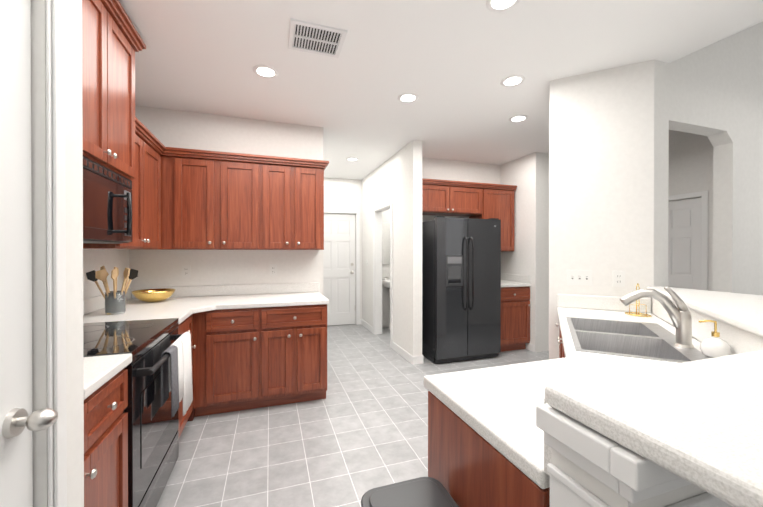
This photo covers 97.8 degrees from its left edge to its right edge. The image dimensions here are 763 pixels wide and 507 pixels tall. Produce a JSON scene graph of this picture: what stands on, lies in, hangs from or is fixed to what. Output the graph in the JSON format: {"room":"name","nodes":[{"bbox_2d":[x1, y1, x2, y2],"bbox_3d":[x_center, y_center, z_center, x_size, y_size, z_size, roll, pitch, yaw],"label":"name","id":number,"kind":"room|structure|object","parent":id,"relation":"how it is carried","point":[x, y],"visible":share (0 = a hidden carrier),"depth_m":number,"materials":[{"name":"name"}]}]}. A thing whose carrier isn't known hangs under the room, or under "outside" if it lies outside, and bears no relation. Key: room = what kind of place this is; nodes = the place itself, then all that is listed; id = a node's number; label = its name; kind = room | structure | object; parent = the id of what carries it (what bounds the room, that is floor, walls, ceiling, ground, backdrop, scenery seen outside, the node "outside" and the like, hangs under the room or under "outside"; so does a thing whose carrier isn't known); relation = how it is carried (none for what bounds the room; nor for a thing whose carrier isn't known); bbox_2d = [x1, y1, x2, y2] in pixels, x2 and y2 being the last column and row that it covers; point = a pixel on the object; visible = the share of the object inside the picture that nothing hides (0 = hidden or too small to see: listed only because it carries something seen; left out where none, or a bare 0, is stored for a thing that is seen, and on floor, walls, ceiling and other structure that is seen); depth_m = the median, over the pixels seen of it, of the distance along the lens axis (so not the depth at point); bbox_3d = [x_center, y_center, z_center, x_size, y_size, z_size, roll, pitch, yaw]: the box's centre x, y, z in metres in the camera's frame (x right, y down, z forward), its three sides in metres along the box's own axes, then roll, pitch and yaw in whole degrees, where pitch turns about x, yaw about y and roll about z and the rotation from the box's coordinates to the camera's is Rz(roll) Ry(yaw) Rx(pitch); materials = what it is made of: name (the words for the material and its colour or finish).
{"room":"kitchen","nodes":[
{"label":"kitchen","id":0,"kind":"room"},
{"bbox_2d":[31,0,83,506],"bbox_3d":[-0.604,0.007,-1.145,0.780,2.670,4.320,0,0,-19],"label":"wall","id":1,"kind":"structure","parent":0,"point":[74,253],"depth_m":0.95,"materials":[{"name":"paint"}]},
{"bbox_2d":[0,0,57,506],"bbox_3d":[-0.732,0.313,0.459,0.118,2.020,0.830,0,0,-19],"label":"pantry door","id":2,"kind":"structure","parent":1,"relation":"in","point":[20,422],"depth_m":0.79,"materials":[{"name":"white"}]},
{"bbox_2d":[46,0,66,506],"bbox_3d":[-0.722,0.280,0.463,0.017,2.110,0.990,0,0,-19],"label":"trim","id":3,"kind":"structure","parent":1,"relation":"attached to","point":[56,228],"depth_m":0.87,"materials":[{"name":"white wood"}]},
{"bbox_2d":[83,249,128,299],"bbox_3d":[-1.990,-0.006,1.950,0.120,2.670,2.430,0,0,-19],"label":"wall","id":4,"kind":"structure","parent":0,"point":[97,259],"depth_m":2.53,"materials":[{"name":"paint"}]},
{"bbox_2d":[82,0,117,171],"bbox_3d":[-1.537,-0.861,1.463,0.428,0.835,0.437,0,0,-19],"label":"upper cabinet","id":5,"kind":"object","parent":4,"relation":"attached to","point":[99,17],"depth_m":1.62,"materials":[{"name":"brown wood"}]},
{"bbox_2d":[83,156,131,243],"bbox_3d":[-1.567,-0.249,1.623,0.469,0.383,0.752,0,0,-19],"label":"microwave","id":6,"kind":"object","parent":5,"relation":"attached to","point":[107,205],"visible":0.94,"depth_m":1.71,"materials":[{"name":"black metal"}]},
{"bbox_2d":[83,128,149,249],"bbox_3d":[-1.826,-0.450,2.187,0.338,0.835,0.475,0,0,-19],"label":"upper cabinet","id":7,"kind":"object","parent":4,"relation":"attached to","point":[140,192],"depth_m":2.37,"materials":[{"name":"brown wood"}]},
{"bbox_2d":[115,12,141,183],"bbox_3d":[-1.638,-0.863,1.765,0.428,0.835,0.437,0,0,-19],"label":"upper cabinet","id":8,"kind":"object","parent":4,"relation":"attached to","point":[129,127],"depth_m":1.94,"materials":[{"name":"brown wood"}]},
{"bbox_2d":[150,136,161,249],"bbox_3d":[-1.943,-0.451,2.535,0.338,0.835,0.496,0,0,-19],"label":"upper cabinet","id":9,"kind":"object","parent":4,"relation":"attached to","point":[155,148],"depth_m":2.69,"materials":[{"name":"brown wood"}]},
{"bbox_2d":[132,288,174,301],"bbox_3d":[-1.940,0.362,2.838,0.310,0.095,0.310,0,0,-19],"label":"bowl","id":10,"kind":"object","parent":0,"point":[145,295],"depth_m":2.78,"materials":[{"name":"gold metal"}]},
{"bbox_2d":[129,105,312,287],"bbox_3d":[-1.590,-0.012,3.302,1.740,2.670,0.120,0,0,-19],"label":"wall","id":11,"kind":"structure","parent":0,"point":[185,130],"depth_m":3.25,"materials":[{"name":"paint"}]},
{"bbox_2d":[182,265,190,276],"bbox_3d":[-1.849,0.169,3.148,0.072,0.115,0.008,0,0,-19],"label":"electrical outlet","id":12,"kind":"object","parent":11,"relation":"attached to","point":[186,270],"visible":1,"depth_m":3.15,"materials":[{"name":"white plastic"}]},
{"bbox_2d":[162,144,217,249],"bbox_3d":[-1.704,-0.453,2.989,0.444,0.835,0.393,0,0,-19],"label":"upper cabinet","id":13,"kind":"object","parent":11,"relation":"attached to","point":[188,199],"depth_m":2.88,"materials":[{"name":"brown wood"}]},
{"bbox_2d":[218,152,269,249],"bbox_3d":[-1.298,-0.454,3.162,0.436,0.835,0.323,0,0,-19],"label":"upper cabinet","id":14,"kind":"object","parent":11,"relation":"attached to","point":[243,181],"depth_m":3.02,"materials":[{"name":"brown wood"}]},
{"bbox_2d":[270,264,276,275],"bbox_3d":[-1.105,0.168,3.398,0.072,0.115,0.008,0,0,-19],"label":"electrical outlet","id":15,"kind":"object","parent":11,"relation":"attached to","point":[273,269],"visible":1,"depth_m":3.40,"materials":[{"name":"white plastic"}]},
{"bbox_2d":[270,156,293,249],"bbox_3d":[-1.060,-0.454,3.242,0.358,0.835,0.323,0,0,-19],"label":"upper cabinet","id":16,"kind":"object","parent":11,"relation":"attached to","point":[281,171],"depth_m":3.12,"materials":[{"name":"brown wood"}]},
{"bbox_2d":[294,160,325,249],"bbox_3d":[-0.750,-0.455,3.346,0.296,0.835,0.323,0,0,-19],"label":"upper cabinet","id":17,"kind":"object","parent":11,"relation":"attached to","point":[308,174],"depth_m":3.20,"materials":[{"name":"brown wood"}]},
{"bbox_2d":[313,126,322,294],"bbox_3d":[-1.056,-0.018,4.668,0.120,2.670,2.370,0,0,-19],"label":"wall","id":18,"kind":"structure","parent":0,"point":[317,131],"depth_m":3.54,"materials":[{"name":"paint"}]},
{"bbox_2d":[324,177,361,323],"bbox_3d":[-0.888,-0.024,6.037,1.310,2.670,0.120,0,0,-19],"label":"wall","id":19,"kind":"structure","parent":0,"point":[342,194],"depth_m":6.06,"materials":[{"name":"paint"}]},
{"bbox_2d":[323,213,354,325],"bbox_3d":[-0.854,0.289,5.999,0.800,2.020,0.118,0,0,-19],"label":"hall door","id":20,"kind":"structure","parent":19,"relation":"in","point":[339,266],"depth_m":6.06,"materials":[{"name":"white wood"}]},
{"bbox_2d":[324,209,359,324],"bbox_3d":[-0.848,0.259,5.981,0.940,2.105,0.015,0,0,-19],"label":"trim","id":21,"kind":"structure","parent":19,"relation":"attached to","point":[357,212],"depth_m":6.11,"materials":[{"name":"white wood"}]},
{"bbox_2d":[156,324,548,506],"bbox_3d":[1.168,1.375,2.978,10.000,0.100,11.000,0,0,-19],"label":"floor","id":22,"kind":"structure","parent":0,"point":[356,434],"depth_m":2.37,"materials":[{"name":"tile"}]},
{"bbox_2d":[84,369,127,506],"bbox_3d":[-1.301,0.897,1.110,0.643,0.872,0.384,0,0,-19],"label":"base cabinet","id":23,"kind":"object","parent":22,"relation":"on","point":[105,422],"depth_m":1.22,"materials":[{"name":"brown wood"}]},
{"bbox_2d":[83,354,131,399],"bbox_3d":[-1.296,0.388,1.110,0.658,0.142,0.386,0,0,-19],"label":"countertop","id":24,"kind":"structure","parent":23,"relation":"on","point":[98,370],"depth_m":1.22,"materials":[{"name":"stone"}]},
{"bbox_2d":[83,318,192,506],"bbox_3d":[-1.438,0.785,1.671,0.742,1.090,0.760,0,0,-19],"label":"range","id":25,"kind":"object","parent":22,"relation":"on","point":[160,385],"visible":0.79,"depth_m":1.68,"materials":[{"name":"black"}]},
{"bbox_2d":[178,313,195,436],"bbox_3d":[-1.692,0.892,2.277,0.643,0.872,0.546,0,0,-19],"label":"base cabinet","id":26,"kind":"object","parent":22,"relation":"on","point":[189,324],"depth_m":2.50,"materials":[{"name":"brown wood"}]},
{"bbox_2d":[196,307,271,416],"bbox_3d":[-1.318,0.888,3.001,0.567,0.872,0.628,0,0,-19],"label":"base cabinet","id":27,"kind":"object","parent":22,"relation":"on","point":[247,358],"depth_m":2.72,"materials":[{"name":"brown wood"}]},
{"bbox_2d":[272,304,326,405],"bbox_3d":[-0.877,0.888,3.149,0.632,0.872,0.628,0,0,-19],"label":"base cabinet","id":28,"kind":"object","parent":22,"relation":"on","point":[299,333],"depth_m":2.88,"materials":[{"name":"brown wood"}]},
{"bbox_2d":[83,266,328,323],"bbox_3d":[-1.288,0.267,2.731,1.703,0.369,1.154,0,0,-19],"label":"countertop","id":29,"kind":"structure","parent":28,"relation":"on","point":[181,303],"depth_m":2.75,"materials":[{"name":"stone"}]},
{"bbox_2d":[382,277,389,329],"bbox_3d":[0.225,0.833,5.724,0.520,0.960,0.426,0,0,-19],"label":"pedestal sink","id":30,"kind":"object","parent":22,"relation":"on","point":[386,282],"visible":0.21,"depth_m":5.74,"materials":[{"name":"white ceramic"}]},
{"bbox_2d":[361,477,458,506],"bbox_3d":[0.149,1.008,0.702,0.250,0.652,0.635,0,0,-19],"label":"trash can","id":31,"kind":"object","parent":22,"relation":"on","point":[424,492],"visible":1,"depth_m":0.94,"materials":[{"name":"grey plastic"}]},
{"bbox_2d":[422,216,500,362],"bbox_3d":[0.966,0.438,4.364,0.900,1.762,0.817,0,0,-19],"label":"fridge","id":32,"kind":"object","parent":22,"relation":"on","point":[461,288],"visible":0.96,"depth_m":4.04,"materials":[{"name":"grey metal"}]},
{"bbox_2d":[501,286,529,351],"bbox_3d":[1.663,0.881,4.704,0.558,0.872,0.655,0,0,-19],"label":"base cabinet","id":33,"kind":"object","parent":22,"relation":"on","point":[515,318],"visible":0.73,"depth_m":4.44,"materials":[{"name":"brown wood"}]},
{"bbox_2d":[501,273,530,286],"bbox_3d":[1.654,0.372,4.707,0.573,0.142,0.638,0,0,-19],"label":"countertop","id":34,"kind":"structure","parent":33,"relation":"on","point":[511,280],"depth_m":4.63,"materials":[{"name":"stone"}]},
{"bbox_2d":[424,327,762,506],"bbox_3d":[1.176,0.873,1.232,2.010,0.918,0.563,0,0,-19],"label":"kitchen counter","id":35,"kind":"object","parent":22,"relation":"on","point":[488,446],"depth_m":1.00,"materials":[{"name":"white stone"}]},
{"bbox_2d":[699,320,731,357],"bbox_3d":[1.332,0.339,1.327,0.090,0.148,0.090,0,0,-19],"label":"soap dispenser","id":36,"kind":"object","parent":35,"relation":"on","point":[711,347],"depth_m":1.32,"materials":[{"name":"white ceramic"}]},
{"bbox_2d":[551,315,705,506],"bbox_3d":[1.130,0.802,1.399,2.035,1.058,1.235,0,0,-19],"label":"wall","id":37,"kind":"structure","parent":22,"relation":"on","point":[608,496],"depth_m":0.53,"materials":[{"name":"paint"}]},
{"bbox_2d":[540,395,551,478],"bbox_3d":[0.758,0.349,0.781,0.934,0.141,0.018,0,0,-19],"label":"backsplash","id":38,"kind":"structure","parent":37,"relation":"attached to","point":[545,450],"depth_m":0.67,"materials":[{"name":"white stone"}]},
{"bbox_2d":[544,286,762,506],"bbox_3d":[1.180,0.252,1.264,2.105,0.040,1.571,0,0,-19],"label":"bar","id":39,"kind":"object","parent":37,"relation":"on","point":[698,423],"visible":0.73,"depth_m":0.51,"materials":[{"name":"stone"}]},
{"bbox_2d":[584,427,732,506],"bbox_3d":[1.332,0.805,0.797,2.111,1.058,0.041,0,0,-19],"label":"trim","id":40,"kind":"structure","parent":37,"relation":"attached to","point":[629,475],"depth_m":0.48,"materials":[{"name":"white wood"}]},
{"bbox_2d":[556,303,735,346],"bbox_3d":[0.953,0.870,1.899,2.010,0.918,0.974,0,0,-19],"label":"countertop","id":41,"kind":"structure","parent":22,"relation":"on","point":[580,324],"depth_m":2.01,"materials":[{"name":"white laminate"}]},
{"bbox_2d":[566,317,709,362],"bbox_3d":[1.227,0.510,1.692,0.919,0.194,0.919,0,0,-19],"label":"sink","id":42,"kind":"object","parent":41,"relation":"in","point":[606,339],"depth_m":1.67,"materials":[{"name":"silver metal"}]},
{"bbox_2d":[612,283,695,338],"bbox_3d":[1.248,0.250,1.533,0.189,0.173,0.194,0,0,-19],"label":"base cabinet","id":43,"kind":"object","parent":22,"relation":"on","point":[683,318],"depth_m":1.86,"materials":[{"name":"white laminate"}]},
{"bbox_2d":[382,209,389,327],"bbox_3d":[0.479,-0.024,6.095,1.320,2.670,0.120,0,0,-19],"label":"wall","id":44,"kind":"structure","parent":0,"point":[385,290],"depth_m":5.89,"materials":[{"name":"paint"}]},
{"bbox_2d":[382,222,389,263],"bbox_3d":[0.160,-0.183,5.915,0.560,0.750,0.012,0,0,-19],"label":"bathroom mirror","id":45,"kind":"object","parent":44,"relation":"attached to","point":[385,242],"visible":0.17,"depth_m":5.88,"materials":[{"name":"white mirror"}]},
{"bbox_2d":[362,140,421,355],"bbox_3d":[0.064,-0.019,5.070,0.120,2.670,2.320,0,0,-19],"label":"wall","id":46,"kind":"structure","parent":0,"point":[397,177],"depth_m":4.27,"materials":[{"name":"paint"}]},
{"bbox_2d":[360,319,372,332],"bbox_3d":[-0.257,1.262,5.801,0.027,0.100,0.740,0,0,-19],"label":"baseboard","id":47,"kind":"structure","parent":46,"relation":"attached to","point":[365,324],"depth_m":5.82,"materials":[{"name":"white"}]},
{"bbox_2d":[373,199,392,347],"bbox_3d":[0.066,0.284,5.041,0.135,2.065,0.890,0,0,-19],"label":"trim","id":48,"kind":"structure","parent":46,"relation":"attached to","point":[377,215],"depth_m":5.38,"materials":[{"name":"white wood"}]},
{"bbox_2d":[392,342,414,364],"bbox_3d":[0.264,1.269,4.272,0.012,0.100,0.692,0,0,-19],"label":"baseboard","id":49,"kind":"structure","parent":46,"relation":"attached to","point":[410,358],"depth_m":4.18,"materials":[{"name":"white"}]},
{"bbox_2d":[415,355,423,363],"bbox_3d":[0.384,1.269,4.285,0.039,0.100,0.642,0,0,-19],"label":"baseboard","id":50,"kind":"structure","parent":46,"relation":"attached to","point":[419,359],"depth_m":3.97,"materials":[{"name":"white wood"}]},
{"bbox_2d":[119,0,762,179],"bbox_3d":[1.168,-2.447,2.962,10.000,2.202,11.000,0,0,-19],"label":"ceiling","id":51,"kind":"structure","parent":0,"point":[451,64],"depth_m":2.30,"materials":[{"name":"white paint"}]},
{"bbox_2d":[253,65,278,77],"bbox_3d":[-0.855,-1.340,2.457,0.180,0.006,0.180,0,0,-19],"label":"recessed light","id":52,"kind":"object","parent":51,"relation":"in","point":[264,71],"visible":1,"depth_m":2.45,"materials":[{"name":"white glass"}]},
{"bbox_2d":[288,18,346,57],"bbox_3d":[-0.406,-1.336,2.080,0.330,0.012,0.280,0,0,-19],"label":"ceiling vent","id":53,"kind":"object","parent":51,"relation":"in","point":[314,38],"visible":0.98,"depth_m":2.06,"materials":[{"name":"white metal"}]},
{"bbox_2d":[346,157,358,160],"bbox_3d":[-0.419,-1.350,4.776,0.180,0.006,0.180,0,0,-19],"label":"recessed light","id":54,"kind":"object","parent":51,"relation":"in","point":[352,159],"visible":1,"depth_m":4.78,"materials":[{"name":"white"}]},
{"bbox_2d":[398,93,418,102],"bbox_3d":[0.229,-1.342,2.873,0.180,0.006,0.180,0,0,-19],"label":"recessed light","id":55,"kind":"object","parent":51,"relation":"in","point":[407,97],"visible":1,"depth_m":2.86,"materials":[{"name":"white"}]},
{"bbox_2d":[486,0,520,12],"bbox_3d":[0.646,-1.337,1.758,0.180,0.006,0.180,0,0,-19],"label":"recessed light","id":56,"kind":"object","parent":51,"relation":"in","point":[497,6],"visible":1,"depth_m":1.79,"materials":[{"name":"white"}]},
{"bbox_2d":[500,75,524,86],"bbox_3d":[1.020,-1.341,2.590,0.180,0.006,0.180,0,0,-19],"label":"recessed light","id":57,"kind":"object","parent":51,"relation":"in","point":[512,80],"visible":1,"depth_m":2.58,"materials":[{"name":"white glass"}]},
{"bbox_2d":[509,115,527,121],"bbox_3d":[1.367,-1.344,3.318,0.180,0.006,0.180,0,0,-19],"label":"recessed light","id":58,"kind":"object","parent":51,"relation":"in","point":[518,118],"visible":1,"depth_m":3.31,"materials":[{"name":"white glass"}]},
{"bbox_2d":[422,157,500,221],"bbox_3d":[1.095,-0.019,4.920,1.740,2.670,0.120,0,0,-19],"label":"wall","id":59,"kind":"structure","parent":0,"point":[442,169],"depth_m":4.86,"materials":[{"name":"paint"}]},
{"bbox_2d":[422,178,516,250],"bbox_3d":[1.119,-0.497,4.658,1.580,0.935,0.385,0,0,-19],"label":"upper cabinet","id":60,"kind":"object","parent":59,"relation":"attached to","point":[473,200],"visible":0.67,"depth_m":4.56,"materials":[{"name":"brown wood"}]},
{"bbox_2d":[501,152,548,351],"bbox_3d":[2.858,-0.535,5.072,1.940,3.700,0.710,0,0,-19],"label":"wall","id":61,"kind":"structure","parent":0,"point":[527,176],"depth_m":4.49,"materials":[{"name":"paint"}]},
{"bbox_2d":[526,343,534,351],"bbox_3d":[1.932,1.267,4.769,0.012,0.100,0.710,0,0,-19],"label":"baseboard","id":62,"kind":"structure","parent":61,"relation":"attached to","point":[529,346],"depth_m":4.50,"materials":[{"name":"white wood"}]},
{"bbox_2d":[549,59,668,359],"bbox_3d":[1.631,-0.009,2.587,0.608,2.670,0.695,0,0,-19],"label":"wall","id":63,"kind":"structure","parent":0,"point":[608,166],"depth_m":2.42,"materials":[{"name":"paint"}]},
{"bbox_2d":[567,270,592,285],"bbox_3d":[1.488,0.182,2.497,0.165,0.115,0.016,0,0,26],"label":"light switch","id":64,"kind":"object","parent":63,"relation":"attached to","point":[580,277],"visible":1,"depth_m":2.50,"materials":[{"name":"white plastic"}]},
{"bbox_2d":[613,271,624,286],"bbox_3d":[1.707,0.182,2.392,0.072,0.115,0.008,0,0,26],"label":"outlet","id":65,"kind":"object","parent":63,"relation":"attached to","point":[618,278],"visible":1,"depth_m":2.39,"materials":[{"name":"white plastic"}]},
{"bbox_2d":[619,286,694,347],"bbox_3d":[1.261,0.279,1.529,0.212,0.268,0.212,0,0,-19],"label":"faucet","id":66,"kind":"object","parent":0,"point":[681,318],"depth_m":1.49,"materials":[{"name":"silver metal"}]},
{"bbox_2d":[668,130,712,290],"bbox_3d":[4.126,-0.531,4.152,0.120,3.700,1.840,0,0,-19],"label":"wall","id":67,"kind":"structure","parent":0,"point":[690,162],"depth_m":4.28,"materials":[{"name":"paint"}]},
{"bbox_2d":[668,198,700,289],"bbox_3d":[3.966,0.295,4.603,0.039,2.020,0.800,0,0,-19],"label":"hall door","id":68,"kind":"structure","parent":67,"relation":"in","point":[684,244],"depth_m":4.41,"materials":[{"name":"white wood"}]},
{"bbox_2d":[668,190,707,290],"bbox_3d":[3.921,0.265,4.554,0.015,2.105,0.875,0,0,-19],"label":"trim","id":69,"kind":"structure","parent":67,"relation":"attached to","point":[703,194],"depth_m":4.17,"materials":[{"name":"white wood"}]},
{"bbox_2d":[669,22,762,294],"bbox_3d":[4.087,-1.087,3.103,4.380,4.822,0.120,0,0,-19],"label":"wall","id":70,"kind":"structure","parent":0,"point":[716,93],"depth_m":2.62,"materials":[{"name":"paint"}]}
]}

